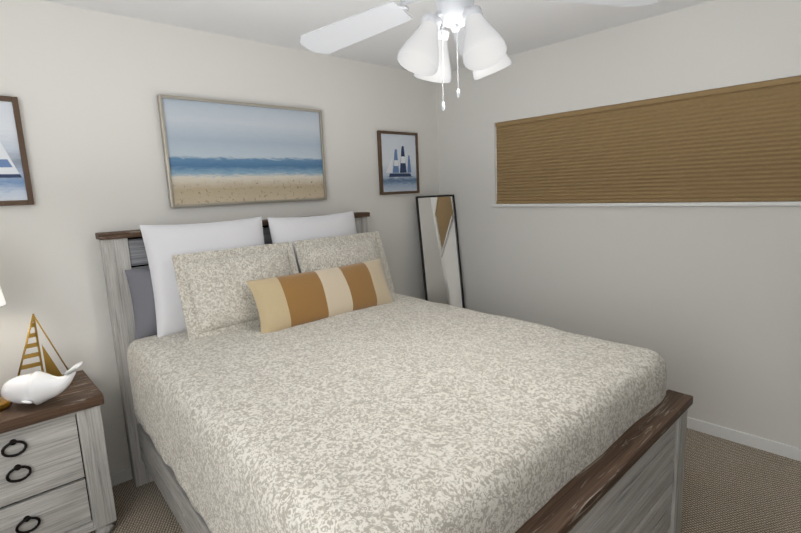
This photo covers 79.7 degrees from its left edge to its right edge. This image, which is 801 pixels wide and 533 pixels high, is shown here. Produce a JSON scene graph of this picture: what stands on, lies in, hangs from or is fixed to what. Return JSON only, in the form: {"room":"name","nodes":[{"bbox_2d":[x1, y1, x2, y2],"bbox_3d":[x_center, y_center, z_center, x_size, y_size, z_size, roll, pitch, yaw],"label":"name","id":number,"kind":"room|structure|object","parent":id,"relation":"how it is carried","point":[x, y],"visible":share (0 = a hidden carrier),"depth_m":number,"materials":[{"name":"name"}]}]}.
{"room":"bedroom","nodes":[
{"label":"bedroom","id":0,"kind":"room"},
{"bbox_2d":[0,0,438,473],"bbox_3d":[-1.287,-0.096,2.787,4.650,2.440,0.140,-11,12,-42],"label":"wall","id":1,"kind":"structure","parent":0,"point":[85,87],"depth_m":2.49,"materials":[{"name":"white paint"}]},
{"bbox_2d":[0,96,33,205],"bbox_3d":[-1.867,-0.499,2.070,0.399,0.481,0.028,-11,12,-42],"label":"framed picture","id":2,"kind":"object","parent":1,"relation":"attached to","point":[15,185],"visible":1,"depth_m":2.17,"materials":[{"name":"brown"}]},
{"bbox_2d":[110,466,132,486],"bbox_3d":[-1.185,1.080,2.917,4.350,0.070,0.016,-11,12,-42],"label":"baseboard","id":3,"kind":"structure","parent":1,"relation":"attached to","point":[123,475],"depth_m":2.61,"materials":[{"name":"white"}]},
{"bbox_2d":[157,94,326,207],"bbox_3d":[-0.907,-0.691,2.951,1.033,0.601,0.035,-11,12,-42],"label":"picture","id":4,"kind":"object","parent":1,"relation":"attached to","point":[218,152],"visible":1,"depth_m":2.89,"materials":[{"name":"blue paper"}]},
{"bbox_2d":[377,130,419,194],"bbox_3d":[-0.011,-0.816,3.791,0.415,0.480,0.028,-11,12,-42],"label":"framed picture","id":5,"kind":"object","parent":1,"relation":"attached to","point":[398,162],"visible":0.96,"depth_m":3.78,"materials":[{"name":"brown"}]},
{"bbox_2d":[42,0,712,70],"bbox_3d":[-0.109,-1.173,1.294,4.650,0.060,3.746,-11,12,-42],"label":"ceiling","id":6,"kind":"structure","parent":0,"point":[519,26],"depth_m":2.63,"materials":[{"name":"white paint"}]},
{"bbox_2d":[300,0,658,110],"bbox_3d":[0.139,-0.850,1.542,1.243,0.674,1.270,-11,12,-42],"label":"ceiling fan","id":7,"kind":"object","parent":6,"relation":"hanging from","point":[481,45],"visible":1,"depth_m":1.58,"materials":[{"name":"white"}]},
{"bbox_2d":[89,428,800,532],"bbox_3d":[-0.006,1.293,1.688,4.650,0.060,3.746,-11,12,-42],"label":"floor","id":8,"kind":"structure","parent":0,"point":[731,486],"depth_m":2.35,"materials":[{"name":"carpet"}]},
{"bbox_2d":[0,370,116,532],"bbox_3d":[-1.688,0.922,2.100,0.668,0.680,0.436,-11,12,-42],"label":"nightstand","id":9,"kind":"object","parent":8,"relation":"on","point":[55,476],"visible":1,"depth_m":2.04,"materials":[{"name":"grey wood"}]},
{"bbox_2d":[0,287,10,410],"bbox_3d":[-1.741,0.233,1.933,0.252,0.734,0.252,-11,12,-42],"label":"lamp","id":10,"kind":"object","parent":9,"relation":"on","point":[4,404],"visible":0.77,"depth_m":1.99,"materials":[{"name":"gold metal"}]},
{"bbox_2d":[0,362,82,404],"bbox_3d":[-1.498,0.503,2.017,0.281,0.154,0.213,-11,12,-42],"label":"whale","id":11,"kind":"object","parent":9,"relation":"on","point":[38,387],"visible":0.98,"depth_m":1.98,"materials":[{"name":"white ceramic"}]},
{"bbox_2d":[17,314,72,383],"bbox_3d":[-1.622,0.385,2.154,0.218,0.355,0.024,-11,12,-42],"label":"decor","id":12,"kind":"object","parent":9,"relation":"on","point":[51,367],"visible":0.5,"depth_m":2.15,"materials":[{"name":"gold metal"}]},
{"bbox_2d":[95,211,692,532],"bbox_3d":[-0.149,0.477,2.231,1.817,1.391,2.264,-11,12,-42],"label":"bed","id":13,"kind":"object","parent":8,"relation":"on","point":[311,374],"visible":1,"depth_m":1.74,"materials":[{"name":"beige fabric"}]},
{"bbox_2d":[127,288,666,532],"bbox_3d":[-0.142,0.687,2.250,1.752,0.726,2.100,-11,12,-42],"label":"quilt","id":14,"kind":"object","parent":13,"relation":"on","point":[397,413],"depth_m":1.57,"materials":[{"name":"beige fabric"}]},
{"bbox_2d":[415,194,464,307],"bbox_3d":[0.356,0.145,3.969,0.345,1.455,0.251,-6,10,-21],"label":"leaning mirror","id":15,"kind":"object","parent":8,"relation":"on","point":[439,249],"visible":0.56,"depth_m":3.96,"materials":[{"name":"black mirror"}]},
{"bbox_2d":[436,0,800,447],"bbox_3d":[1.574,-0.249,3.001,0.140,2.440,3.446,-11,12,-42],"label":"wall","id":16,"kind":"structure","parent":0,"point":[704,302],"depth_m":2.91,"materials":[{"name":"white paint"}]},
{"bbox_2d":[491,76,800,206],"bbox_3d":[1.601,-0.681,2.860,0.152,0.635,2.480,-11,12,-42],"label":"window blind","id":17,"kind":"object","parent":16,"relation":"attached to","point":[738,145],"visible":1,"depth_m":2.84,"materials":[{"name":"brown fabric"}]},
{"bbox_2d":[687,417,800,461],"bbox_3d":[1.576,0.932,3.125,0.016,0.070,3.416,-11,12,-42],"label":"baseboard","id":18,"kind":"structure","parent":16,"relation":"attached to","point":[729,434],"depth_m":2.72,"materials":[{"name":"white"}]}
]}

